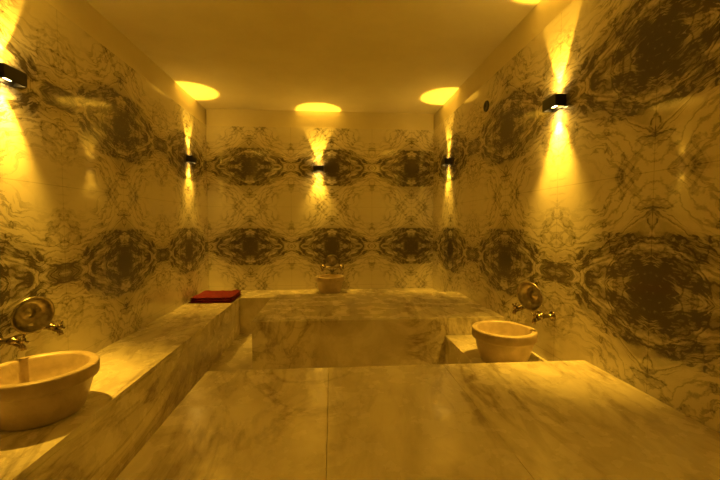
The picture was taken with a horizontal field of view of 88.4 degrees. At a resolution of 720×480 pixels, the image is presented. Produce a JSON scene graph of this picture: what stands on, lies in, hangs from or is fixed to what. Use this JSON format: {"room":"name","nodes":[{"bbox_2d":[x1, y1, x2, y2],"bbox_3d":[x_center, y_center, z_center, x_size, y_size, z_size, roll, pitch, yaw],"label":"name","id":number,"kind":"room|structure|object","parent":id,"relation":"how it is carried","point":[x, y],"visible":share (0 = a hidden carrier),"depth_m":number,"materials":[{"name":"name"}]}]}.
{"room":"spa","nodes":[
{"label":"spa","id":0,"kind":"room"},
{"bbox_2d":[0,0,208,363],"bbox_3d":[-1.887,-0.173,1.797,0.120,2.910,6.720,0,2,-4],"label":"wall","id":1,"kind":"structure","parent":0,"point":[104,213],"depth_m":2.61,"materials":[{"name":"stone"}]},
{"bbox_2d":[0,63,26,87],"bbox_3d":[-1.800,-0.843,1.895,0.072,0.072,0.140,0,2,-4],"label":"lamp","id":2,"kind":"object","parent":1,"relation":"attached to","point":[11,76],"visible":1,"depth_m":1.90,"materials":[{"name":"brown metal"}]},
{"bbox_2d":[0,320,64,350],"bbox_3d":[-1.768,0.511,1.996,0.140,0.087,0.333,0,2,-4],"label":"brass faucet","id":3,"kind":"object","parent":1,"relation":"attached to","point":[15,341],"visible":0.88,"depth_m":1.88,"materials":[{"name":"gold metal"}]},
{"bbox_2d":[11,296,54,333],"bbox_3d":[-1.759,0.399,1.981,0.070,0.201,0.202,1,3,18],"label":"bowl","id":4,"kind":"object","parent":3,"relation":"on","point":[33,314],"visible":0.99,"depth_m":2.00,"materials":[{"name":"metal"}]},
{"bbox_2d":[186,155,196,163],"bbox_3d":[-1.987,-0.950,4.366,0.072,0.072,0.140,0,2,-4],"label":"lamp","id":5,"kind":"object","parent":1,"relation":"attached to","point":[192,159],"visible":1,"depth_m":4.30,"materials":[{"name":"brown metal"}]},
{"bbox_2d":[209,333,251,370],"bbox_3d":[-0.271,1.325,1.984,3.360,0.100,6.720,0,2,-4],"label":"floor","id":6,"kind":"structure","parent":0,"point":[238,356],"depth_m":3.80,"materials":[{"name":"stone"}]},
{"bbox_2d":[0,290,248,479],"bbox_3d":[-1.557,1.057,1.875,0.538,0.445,6.476,0,2,-4],"label":"bench","id":7,"kind":"object","parent":6,"relation":"on","point":[144,375],"visible":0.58,"depth_m":2.19,"materials":[{"name":"white stone"}]},
{"bbox_2d":[0,350,99,431],"bbox_3d":[-1.536,0.723,1.782,0.470,0.230,0.470,0,2,-4],"label":"basin","id":8,"kind":"object","parent":7,"relation":"on","point":[40,390],"visible":1,"depth_m":1.70,"materials":[{"name":"stone"}]},
{"bbox_2d":[188,290,241,302],"bbox_3d":[-1.752,0.681,4.504,0.508,0.078,0.512,0,2,-4],"label":"folded towel","id":9,"kind":"object","parent":7,"relation":"on","point":[207,296],"visible":1,"depth_m":4.33,"materials":[{"name":"red fabric"}]},
{"bbox_2d":[240,288,437,332],"bbox_3d":[-0.226,0.924,4.951,2.575,0.445,0.538,0,2,-4],"label":"bench","id":10,"kind":"object","parent":6,"relation":"on","point":[252,302],"visible":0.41,"depth_m":4.80,"materials":[{"name":"white stone"}]},
{"bbox_2d":[315,274,343,293],"bbox_3d":[-0.402,0.591,4.944,0.390,0.220,0.390,0,2,-4],"label":"basin","id":11,"kind":"object","parent":10,"relation":"on","point":[327,283],"visible":1,"depth_m":4.81,"materials":[{"name":"stone"}]},
{"bbox_2d":[251,292,503,369],"bbox_3d":[0.129,0.913,3.592,2.072,0.585,1.150,0,2,-4],"label":"platform","id":12,"kind":"object","parent":6,"relation":"on","point":[291,331],"visible":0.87,"depth_m":3.04,"materials":[{"name":"white stone"}]},
{"bbox_2d":[115,360,719,479],"bbox_3d":[0.326,1.031,0.860,2.092,0.585,2.374,0,2,-4],"label":"platform","id":13,"kind":"object","parent":6,"relation":"on","point":[575,419],"visible":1,"depth_m":1.40,"materials":[{"name":"white stone"}]},
{"bbox_2d":[445,335,545,363],"bbox_3d":[0.990,1.026,2.594,0.507,0.445,0.969,0,2,-4],"label":"bench","id":14,"kind":"object","parent":6,"relation":"on","point":[460,349],"visible":0.19,"depth_m":2.78,"materials":[{"name":"white stone"}]},
{"bbox_2d":[472,320,537,362],"bbox_3d":[0.959,0.697,2.472,0.410,0.222,0.410,0,2,-4],"label":"basin","id":15,"kind":"object","parent":14,"relation":"on","point":[497,341],"visible":0.9,"depth_m":2.35,"materials":[{"name":"stone"}]},
{"bbox_2d":[86,0,540,113],"bbox_3d":[-0.271,-1.682,1.854,3.360,0.100,6.720,0,2,-4],"label":"ceiling","id":16,"kind":"structure","parent":0,"point":[374,56],"depth_m":3.20,"materials":[{"name":"paint"}]},
{"bbox_2d":[206,109,433,290],"bbox_3d":[-0.520,-0.321,5.207,3.120,2.910,0.120,0,2,-4],"label":"wall","id":17,"kind":"structure","parent":0,"point":[274,220],"depth_m":5.13,"materials":[{"name":"stone"}]},
{"bbox_2d":[313,165,323,171],"bbox_3d":[-0.568,-0.981,5.078,0.140,0.072,0.072,0,2,-4],"label":"lamp","id":18,"kind":"object","parent":17,"relation":"attached to","point":[316,168],"visible":1,"depth_m":5.04,"materials":[{"name":"brown metal"}]},
{"bbox_2d":[320,264,343,271],"bbox_3d":[-0.386,0.386,5.116,0.333,0.087,0.140,0,2,-4],"label":"brass faucet","id":19,"kind":"object","parent":17,"relation":"attached to","point":[341,266],"visible":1,"depth_m":5.14,"materials":[{"name":"gold metal"}]},
{"bbox_2d":[326,255,337,266],"bbox_3d":[-0.385,0.286,5.105,0.176,0.175,0.060,0,2,-4],"label":"bowl","id":20,"kind":"object","parent":19,"relation":"on","point":[331,260],"visible":1,"depth_m":5.12,"materials":[{"name":"metal"}]},
{"bbox_2d":[432,0,719,432],"bbox_3d":[1.344,-0.183,2.041,0.120,2.910,6.720,0,2,-4],"label":"wall","id":21,"kind":"structure","parent":0,"point":[607,202],"depth_m":1.97,"materials":[{"name":"stone"}]},
{"bbox_2d":[441,158,450,165],"bbox_3d":[1.056,-0.958,4.546,0.072,0.072,0.140,0,2,-4],"label":"lamp","id":22,"kind":"object","parent":21,"relation":"attached to","point":[446,161],"visible":1,"depth_m":4.48,"materials":[{"name":"brown metal"}]},
{"bbox_2d":[483,100,488,111],"bbox_3d":[1.169,-1.240,3.428,0.014,0.100,0.100,0,2,-4],"label":"air vent","id":23,"kind":"object","parent":21,"relation":"in","point":[486,104],"visible":1,"depth_m":3.41,"materials":[{"name":"black metal"}]},
{"bbox_2d":[512,303,555,323],"bbox_3d":[1.178,0.498,2.540,0.140,0.087,0.333,0,2,-4],"label":"brass faucet","id":24,"kind":"object","parent":21,"relation":"attached to","point":[541,315],"visible":0.84,"depth_m":2.40,"materials":[{"name":"gold metal"}]},
{"bbox_2d":[517,281,542,311],"bbox_3d":[1.169,0.383,2.524,0.073,0.207,0.209,-1,3,-22],"label":"bowl","id":25,"kind":"object","parent":24,"relation":"on","point":[529,295],"visible":1,"depth_m":2.55,"materials":[{"name":"metal"}]},
{"bbox_2d":[542,94,565,112],"bbox_3d":[1.223,-0.862,2.334,0.072,0.072,0.140,0,2,-4],"label":"lamp","id":26,"kind":"object","parent":21,"relation":"attached to","point":[555,102],"visible":1,"depth_m":2.30,"materials":[{"name":"brown metal"}]}
]}

